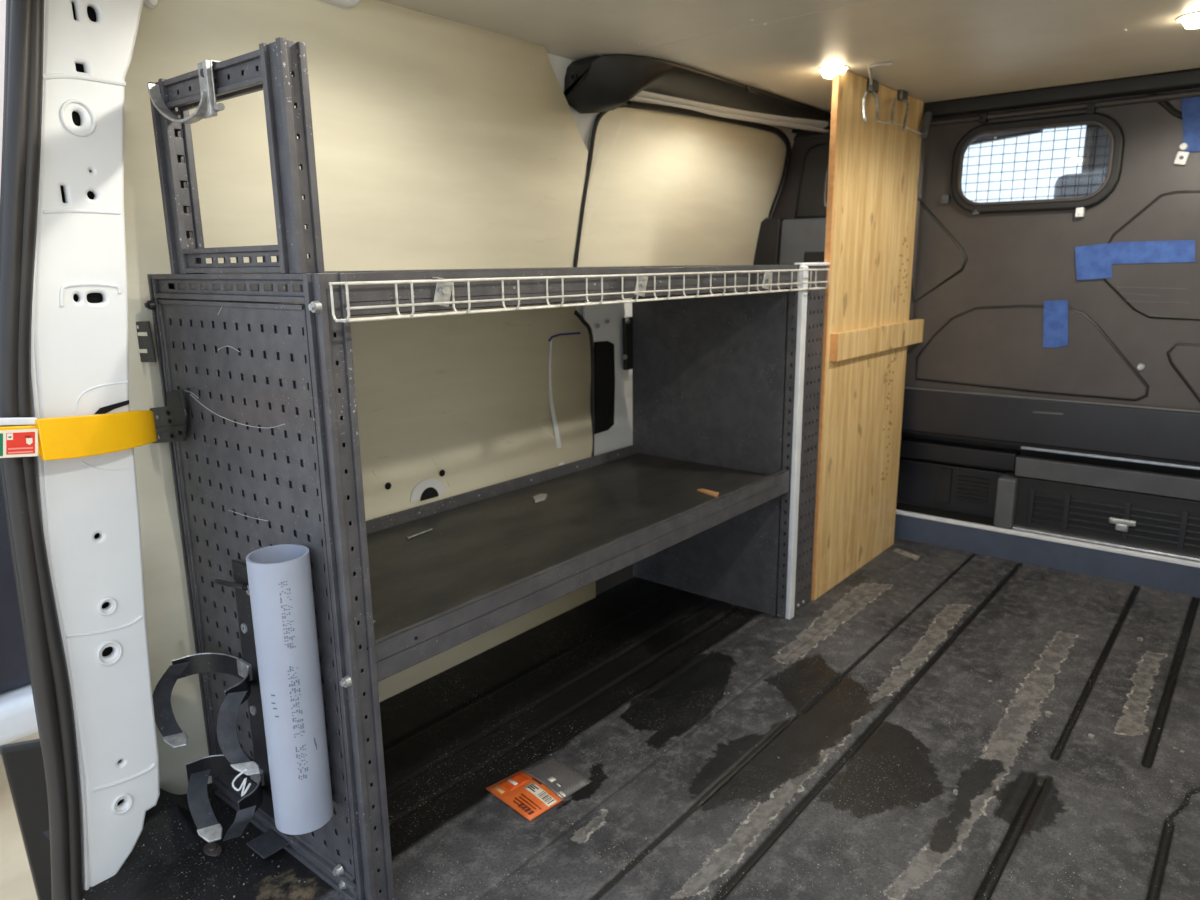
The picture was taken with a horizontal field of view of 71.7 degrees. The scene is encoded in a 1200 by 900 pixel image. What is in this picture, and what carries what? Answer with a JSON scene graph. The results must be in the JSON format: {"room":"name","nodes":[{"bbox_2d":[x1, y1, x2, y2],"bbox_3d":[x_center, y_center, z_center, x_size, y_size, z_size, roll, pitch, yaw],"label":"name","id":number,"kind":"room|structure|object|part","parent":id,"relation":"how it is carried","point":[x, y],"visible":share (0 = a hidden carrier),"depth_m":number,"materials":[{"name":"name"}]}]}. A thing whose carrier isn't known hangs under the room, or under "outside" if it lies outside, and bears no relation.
{"room":"vehicle interior","nodes":[
{"label":"vehicle interior","id":0,"kind":"room"},
{"bbox_2d":[34,0,159,886],"bbox_3d":[-0.754,-0.005,1.295,0.138,1.374,0.303,9,16,38],"label":"pillar","id":1,"kind":"structure","parent":0,"point":[81,317],"depth_m":1.20,"materials":[{"name":"white metal"}]},
{"bbox_2d":[0,0,88,899],"bbox_3d":[-0.779,0.037,1.175,0.048,1.340,0.177,9,16,38],"label":"seal","id":2,"kind":"object","parent":1,"relation":"attached to","point":[24,497],"visible":0.96,"depth_m":1.13,"materials":[{"name":"rubber"}]},
{"bbox_2d":[0,410,156,460],"bbox_3d":[-0.748,-0.024,1.147,0.038,0.084,0.300,6,14,27],"label":"strap","id":3,"kind":"object","parent":1,"relation":"attached to","point":[53,438],"visible":1,"depth_m":1.16,"materials":[{"name":"yellow plastic"}]},
{"bbox_3d":[-0.796,-0.036,1.073,0.008,0.027,0.122,8,15,33],"label":"arm rail","id":4,"kind":"part","parent":3,"relation":"part of","materials":[{"name":"white plastic"}]},
{"bbox_3d":[-0.795,-0.009,1.077,0.006,0.056,0.129,8,15,33],"label":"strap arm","id":5,"kind":"part","parent":3,"relation":"part of","materials":[{"name":"red paper"}]},
{"bbox_2d":[124,0,795,794],"bbox_3d":[-0.058,-0.224,2.197,0.168,1.473,2.384,9,16,38],"label":"wall","id":6,"kind":"structure","parent":0,"point":[440,143],"depth_m":1.74,"materials":[{"name":"white paint"}]},
{"bbox_2d":[136,321,156,361],"bbox_3d":[-0.773,-0.180,1.392,0.109,0.073,0.006,9,16,38],"label":"wall bracket","id":7,"kind":"object","parent":6,"relation":"attached to","point":[146,349],"visible":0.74,"depth_m":1.37,"materials":[{"name":"black metal"}]},
{"bbox_2d":[150,390,187,442],"bbox_3d":[-0.720,-0.053,1.373,0.155,0.105,0.011,9,16,38],"label":"wall bracket","id":8,"kind":"object","parent":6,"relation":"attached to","point":[170,420],"visible":0.77,"depth_m":1.35,"materials":[{"name":"black metal"}]},
{"bbox_3d":[-0.719,-0.043,1.380,0.152,0.081,0.004,9,16,38],"label":"bracket plate","id":9,"kind":"part","parent":8,"relation":"part of","materials":[{"name":"black metal"}]},
{"bbox_2d":[320,0,360,7],"bbox_3d":[-0.450,-0.805,1.434,0.036,0.067,0.104,9,16,38],"label":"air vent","id":10,"kind":"object","parent":6,"relation":"in","point":[340,3],"visible":1,"depth_m":1.44,"materials":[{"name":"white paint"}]},
{"bbox_3d":[0.239,-0.497,2.536,0.136,1.090,1.400,9,16,38],"label":"wall frame","id":11,"kind":"part","parent":6,"relation":"part of","materials":[{"name":"black plastic"}]},
{"bbox_2d":[563,54,830,128],"bbox_3d":[0.352,-0.960,2.371,0.214,0.113,1.202,9,16,38],"label":"door frame","id":12,"kind":"structure","parent":6,"relation":"attached to","point":[602,83],"depth_m":2.00,"materials":[{"name":"black plastic"}]},
{"bbox_2d":[574,91,828,594],"bbox_3d":[0.311,-0.284,2.594,0.292,1.508,1.204,9,16,38],"label":"door","id":13,"kind":"structure","parent":6,"relation":"in","point":[670,181],"depth_m":2.41,"materials":[{"name":"beige metal"}]},
{"bbox_3d":[0.106,-0.198,2.491,0.026,0.530,0.441,9,16,38],"label":"door panel","id":14,"kind":"part","parent":13,"relation":"part of","materials":[{"name":"white paint"}]},
{"bbox_3d":[0.087,-0.311,2.421,0.012,0.153,0.057,9,16,38],"label":"hinge plate","id":15,"kind":"part","parent":13,"relation":"part of","materials":[{"name":"black plastic"}]},
{"bbox_2d":[43,521,1199,899],"bbox_3d":[0.533,0.550,1.763,1.720,0.062,2.463,9,16,38],"label":"floor","id":16,"kind":"structure","parent":0,"point":[574,682],"depth_m":1.63,"materials":[{"name":"rubber"}]},
{"bbox_2d":[204,842,221,856],"bbox_3d":[-0.645,0.664,1.385,0.040,0.007,0.024,9,16,38],"label":"anchor","id":17,"kind":"object","parent":16,"relation":"on","point":[212,849],"visible":0.98,"depth_m":1.38,"materials":[{"name":"metal"}]},
{"bbox_2d":[144,37,829,899],"bbox_3d":[-0.071,-0.065,1.839,0.532,1.219,1.526,9,16,38],"label":"shelving unit","id":18,"kind":"object","parent":16,"relation":"on","point":[269,455],"visible":0.84,"depth_m":1.38,"materials":[{"name":"metal"}]},
{"bbox_3d":[-0.709,0.172,1.456,0.022,0.940,0.036,9,16,38],"label":"corner post","id":19,"kind":"part","parent":18,"relation":"part of","materials":[{"name":"grey metal"}]},
{"bbox_2d":[147,59,224,123],"bbox_3d":[-0.567,-0.495,1.167,0.180,0.072,0.052,9,16,38],"label":"clamp","id":20,"kind":"object","parent":18,"relation":"attached to","point":[207,107],"visible":0.97,"depth_m":1.12,"materials":[{"name":"metal"}]},
{"bbox_3d":[-0.586,-0.489,1.161,0.161,0.063,0.016,9,16,38],"label":"hook arm","id":21,"kind":"part","parent":20,"relation":"part of","materials":[{"name":"metal"}]},
{"bbox_3d":[-0.520,-0.489,1.133,0.036,0.070,0.047,9,16,38],"label":"clamp plate","id":22,"kind":"part","parent":20,"relation":"part of","materials":[{"name":"metal"}]},
{"bbox_3d":[-0.519,-0.501,1.133,0.272,0.038,0.028,9,16,38],"label":"frame rail","id":23,"kind":"part","parent":18,"relation":"part of","materials":[{"name":"grey metal"}]},
{"bbox_2d":[152,559,288,858],"bbox_3d":[-0.608,0.421,1.320,0.283,0.479,0.125,9,16,38],"label":"bracket","id":24,"kind":"object","parent":18,"relation":"attached to","point":[233,760],"visible":0.98,"depth_m":1.35,"materials":[{"name":"black metal"}]},
{"bbox_2d":[232,769,250,796],"bbox_3d":[-0.534,0.492,1.235,0.058,0.055,0.003,9,16,38],"label":"cable tie","id":25,"kind":"object","parent":24,"relation":"hanging from","point":[243,784],"visible":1,"depth_m":1.23,"materials":[{"name":"white paint"}]},
{"bbox_3d":[-0.565,0.397,1.359,0.047,0.450,0.004,9,16,38],"label":"plate","id":26,"kind":"part","parent":24,"relation":"part of","materials":[{"name":"black metal"}]},
{"bbox_3d":[-0.549,0.651,1.375,0.057,0.004,0.046,9,16,38],"label":"foot plate","id":27,"kind":"part","parent":24,"relation":"part of","materials":[{"name":"grey metal"}]},
{"bbox_3d":[-0.540,-0.238,1.214,0.436,0.038,0.030,9,16,38],"label":"rail","id":28,"kind":"part","parent":18,"relation":"part of","materials":[{"name":"grey metal"}]},
{"bbox_2d":[214,579,247,590],"bbox_3d":[-0.582,0.212,1.324,0.084,0.020,0.027,9,16,36],"label":"hook","id":29,"kind":"object","parent":18,"relation":"attached to","point":[240,586],"visible":0.94,"depth_m":1.30,"materials":[{"name":"black metal"}]},
{"bbox_3d":[-0.516,-0.271,1.185,0.272,0.036,0.028,9,16,38],"label":"frame rail","id":30,"kind":"part","parent":18,"relation":"part of","materials":[{"name":"grey metal"}]},
{"bbox_3d":[-0.541,0.208,1.307,0.428,0.866,0.002,9,16,38],"label":"perforated panel","id":31,"kind":"part","parent":18,"relation":"part of","materials":[{"name":"grey metal"}]},
{"bbox_3d":[-0.533,0.647,1.408,0.436,0.030,0.030,9,16,38],"label":"rail","id":32,"kind":"part","parent":18,"relation":"part of","materials":[{"name":"grey metal"}]},
{"bbox_2d":[246,544,332,834],"bbox_3d":[-0.442,0.344,1.192,0.082,0.412,0.082,-6,14,-21],"label":"pipe","id":33,"kind":"object","parent":18,"relation":"attached to","point":[279,576],"visible":1,"depth_m":1.16,"materials":[{"name":"grey plastic"}]},
{"bbox_3d":[-0.348,0.231,1.171,0.036,0.940,0.042,9,16,38],"label":"corner post","id":34,"kind":"part","parent":18,"relation":"part of","materials":[{"name":"grey metal"}]},
{"bbox_2d":[406,528,431,539],"bbox_3d":[-0.378,0.175,1.747,0.008,0.008,0.071,7,15,32],"label":"nail","id":35,"kind":"object","parent":18,"relation":"on","point":[407,537],"visible":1,"depth_m":1.74,"materials":[{"name":"metal"}]},
{"bbox_3d":[-0.109,-0.348,1.722,0.486,0.056,1.294,9,16,38],"label":"shelf","id":36,"kind":"part","parent":18,"relation":"part of","materials":[{"name":"grey metal"}]},
{"bbox_2d":[533,494,546,502],"bbox_3d":[-0.147,0.116,1.998,0.030,0.006,0.061,0,13,4],"label":"scrap","id":37,"kind":"object","parent":18,"relation":"on","point":[540,497],"visible":1,"depth_m":1.99,"materials":[{"name":"grey paper"}]},
{"bbox_3d":[-0.107,0.160,1.839,0.498,0.066,1.294,9,16,38],"label":"shelf","id":38,"kind":"part","parent":18,"relation":"part of","materials":[{"name":"grey metal"}]},
{"bbox_2d":[329,269,828,322],"bbox_3d":[0.117,-0.310,1.570,0.038,0.053,1.404,9,16,38],"label":"wire shelf","id":39,"kind":"object","parent":18,"relation":"attached to","point":[444,287],"visible":1,"depth_m":1.31,"materials":[{"name":"metal"}]},
{"bbox_2d":[697,489,718,497],"bbox_3d":[0.271,0.104,2.030,0.027,0.004,0.076,-8,15,-31],"label":"chip","id":40,"kind":"object","parent":18,"relation":"on","point":[708,492],"visible":1,"depth_m":2.02,"materials":[{"name":"orange wood"}]},
{"bbox_3d":[0.555,-0.017,2.226,0.003,0.942,0.128,9,16,38],"label":"punched panel","id":41,"kind":"part","parent":18,"relation":"part of","materials":[{"name":"grey metal"}]},
{"bbox_2d":[486,755,591,820],"bbox_3d":[-0.111,0.620,1.544,0.154,0.010,0.128,-13,17,-43],"label":"packet","id":42,"kind":"object","parent":16,"relation":"on","point":[537,788],"visible":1,"depth_m":1.53,"materials":[{"name":"orange plastic"}]},
{"bbox_3d":[-0.159,0.618,1.550,0.047,0.005,0.037,-12,17,-42],"label":"card panel","id":43,"kind":"part","parent":42,"relation":"part of","materials":[{"name":"orange cardboard"}]},
{"bbox_2d":[521,793,540,808],"bbox_3d":[-0.124,0.631,1.493,0.002,0.004,0.057,-13,17,-43],"label":"print","id":44,"kind":"object","parent":42,"relation":"on","point":[528,800],"depth_m":1.49,"materials":[{"name":"brown paper"}]},
{"bbox_2d":[178,637,1185,899],"bbox_3d":[0.362,0.602,1.611,2.130,0.007,0.798,-2,13,-6],"label":"grit","id":45,"kind":"object","parent":16,"relation":"on","point":[1049,714],"visible":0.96,"depth_m":1.62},
{"bbox_2d":[811,70,923,599],"bbox_3d":[0.801,-0.319,2.470,0.062,1.418,0.750,9,16,38],"label":"wooden panel","id":46,"kind":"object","parent":16,"relation":"on","point":[873,171],"depth_m":2.40,"materials":[{"name":"brown wood"}]},
{"bbox_2d":[862,79,878,121],"bbox_3d":[0.711,-0.913,2.176,0.039,0.123,0.158,4,13,20],"label":"coat hook","id":47,"kind":"object","parent":46,"relation":"attached to","point":[874,88],"visible":0.98,"depth_m":2.19,"materials":[{"name":"metal"}]},
{"bbox_2d":[868,62,931,137],"bbox_3d":[0.822,-0.951,2.301,0.088,0.111,0.600,7,15,30],"label":"wire hanger","id":48,"kind":"object","parent":47,"relation":"hanging from","point":[924,130],"visible":0.9,"depth_m":2.50,"materials":[{"name":"metal"}]},
{"bbox_2d":[890,89,909,130],"bbox_3d":[0.838,-0.955,2.324,0.039,0.124,0.200,6,14,27],"label":"coat hook","id":49,"kind":"object","parent":46,"relation":"attached to","point":[902,95],"visible":1,"depth_m":2.35,"materials":[{"name":"metal"}]},
{"bbox_2d":[893,548,919,560],"bbox_3d":[1.015,0.343,2.740,0.036,0.003,0.117,-6,14,-24],"label":"wood splinter","id":50,"kind":"object","parent":16,"relation":"on","point":[907,554],"visible":1,"depth_m":2.73,"materials":[{"name":"beige wood"}]},
{"bbox_2d":[379,0,1199,112],"bbox_3d":[0.518,-0.820,1.403,1.650,0.032,2.660,9,16,38],"label":"ceiling","id":51,"kind":"structure","parent":0,"point":[937,50],"depth_m":1.79,"materials":[{"name":"white paint"}]},
{"bbox_2d":[818,65,848,77],"bbox_3d":[0.587,-0.951,2.094,0.076,0.019,0.076,9,16,38],"label":"recessed light","id":52,"kind":"object","parent":51,"relation":"in","point":[827,71],"visible":0.98,"depth_m":2.07,"materials":[{"name":"white paint"}]},
{"bbox_2d":[1177,11,1199,28],"bbox_3d":[1.206,-0.865,1.674,0.076,0.019,0.076,9,16,38],"label":"recessed light","id":53,"kind":"object","parent":51,"relation":"in","point":[1190,20],"visible":1,"depth_m":1.67,"materials":[{"name":"white paint"}]},
{"bbox_2d":[753,68,1199,597],"bbox_3d":[1.286,-0.338,2.542,1.750,1.437,0.300,9,16,38],"label":"wall","id":54,"kind":"structure","parent":0,"point":[1082,456],"depth_m":2.51,"materials":[{"name":"plastic"}]},
{"bbox_3d":[0.806,-0.423,2.933,0.500,1.420,0.010,9,16,38],"label":"corner closing panel","id":55,"kind":"part","parent":54,"relation":"part of","materials":[{"name":"plastic"}]},
{"bbox_3d":[0.754,-0.899,2.792,0.170,0.247,0.080,9,16,38],"label":"corner moulding","id":56,"kind":"part","parent":54,"relation":"part of","materials":[{"name":"black plastic"}]},
{"bbox_3d":[1.060,-0.671,2.665,0.223,0.385,0.007,9,16,38],"label":"pressed panel","id":57,"kind":"part","parent":54,"relation":"part of","materials":[{"name":"plastic"}]},
{"bbox_3d":[1.181,0.092,2.864,0.460,0.235,0.060,9,16,38],"label":"recess panel","id":58,"kind":"part","parent":54,"relation":"part of","materials":[{"name":"plastic"}]},
{"bbox_3d":[1.291,-1.009,2.368,1.700,0.042,0.060,9,16,38],"label":"header rail","id":59,"kind":"part","parent":54,"relation":"part of","materials":[{"name":"black plastic"}]},
{"bbox_3d":[1.304,-0.309,2.545,0.648,0.254,0.007,9,16,38],"label":"pressed panel","id":60,"kind":"part","parent":54,"relation":"part of","materials":[{"name":"plastic"}]},
{"bbox_2d":[941,104,1124,216],"bbox_3d":[1.263,-0.842,2.447,0.478,0.312,0.044,9,16,38],"label":"window","id":61,"kind":"structure","parent":54,"relation":"in","point":[1111,126],"depth_m":2.41,"materials":[{"name":"black plastic"}]},
{"bbox_3d":[1.463,0.336,2.581,1.350,0.100,0.036,9,16,38],"label":"sill","id":62,"kind":"part","parent":54,"relation":"part of","materials":[{"name":"blue paint"}]},
{"bbox_3d":[1.454,0.285,2.559,1.350,0.012,0.018,9,16,38],"label":"sill trim","id":63,"kind":"part","parent":54,"relation":"part of","materials":[{"name":"grey metal"}]},
{"bbox_2d":[1043,300,1067,347],"bbox_3d":[1.357,-0.375,2.475,0.076,0.142,0.001,9,16,38],"label":"tape","id":64,"kind":"object","parent":54,"relation":"attached to","point":[1055,324],"visible":1,"depth_m":2.48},
{"bbox_2d":[1075,240,1194,279],"bbox_3d":[1.490,-0.530,2.328,0.291,0.106,0.001,9,16,38],"label":"tape","id":65,"kind":"object","parent":54,"relation":"attached to","point":[1092,261],"visible":1,"depth_m":2.33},
{"bbox_3d":[1.581,-0.525,2.261,0.381,0.338,0.007,9,16,38],"label":"pressed panel","id":66,"kind":"part","parent":54,"relation":"part of","materials":[{"name":"plastic"}]},
{"bbox_2d":[1174,143,1189,164],"bbox_3d":[1.552,-0.789,2.215,0.033,0.058,0.014,9,16,38],"label":"clip","id":67,"kind":"object","parent":54,"relation":"attached to","point":[1181,158],"visible":1,"depth_m":2.21,"materials":[{"name":"white paint"}]},
{"bbox_3d":[1.681,-0.107,2.274,0.241,0.349,0.007,9,16,38],"label":"pressed panel","id":68,"kind":"part","parent":54,"relation":"part of","materials":[{"name":"plastic"}]},
{"bbox_2d":[1181,97,1199,151],"bbox_3d":[1.583,-0.856,2.174,0.122,0.146,0.001,9,16,38],"label":"tape","id":69,"kind":"object","parent":54,"relation":"attached to","point":[1190,107],"visible":1,"depth_m":2.19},
{"bbox_2d":[970,124,1109,174],"bbox_3d":[1.892,-0.927,3.136,2.400,1.728,1.550,9,16,38],"label":"frame","id":70,"kind":"object","parent":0,"point":[1099,131],"visible":0.06,"depth_m":3.29,"materials":[{"name":"plastic"}]},
{"bbox_2d":[1053,172,1105,198],"bbox_3d":[1.640,-0.542,2.940,0.480,0.828,0.300,9,16,38],"label":"seat","id":71,"kind":"object","parent":70,"relation":"in","point":[1067,190],"visible":0.16,"depth_m":2.80,"materials":[{"name":"fabric"}]},
{"bbox_3d":[2.474,-0.854,2.977,1.284,1.600,0.040,9,16,38],"label":"door trim","id":72,"kind":"part","parent":70,"relation":"part of","materials":[{"name":"grey plastic"}]},
{"label":"outside","id":73,"kind":"structure","parent":0,"visible":0},
{"bbox_2d":[0,733,38,899],"bbox_3d":[-2.301,1.230,2.222,22.000,0.020,16.000,9,16,38],"label":"ground","id":74,"kind":"structure","parent":73,"point":[16,880],"depth_m":2.41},
{"bbox_2d":[0,406,38,744],"bbox_3d":[-3.625,-0.093,3.020,3.620,2.246,1.770,9,16,38],"label":"parked car","id":75,"kind":"object","parent":74,"relation":"on","point":[18,721],"visible":0.08,"depth_m":2.58,"materials":[{"name":"blue paint"}]},
{"bbox_2d":[0,739,51,899],"bbox_3d":[-1.450,0.965,2.204,0.030,0.484,0.175,9,16,38],"label":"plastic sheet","id":76,"kind":"object","parent":74,"relation":"on","point":[23,761],"visible":0.37,"depth_m":2.15,"materials":[{"name":"plastic"}]},
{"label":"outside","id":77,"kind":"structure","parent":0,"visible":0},
{"bbox_2d":[0,0,5,188],"bbox_3d":[-6.283,-2.268,4.749,0.200,5.600,6.000,9,16,38],"label":"wall","id":78,"kind":"structure","parent":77,"point":[2,2],"depth_m":6.47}
]}

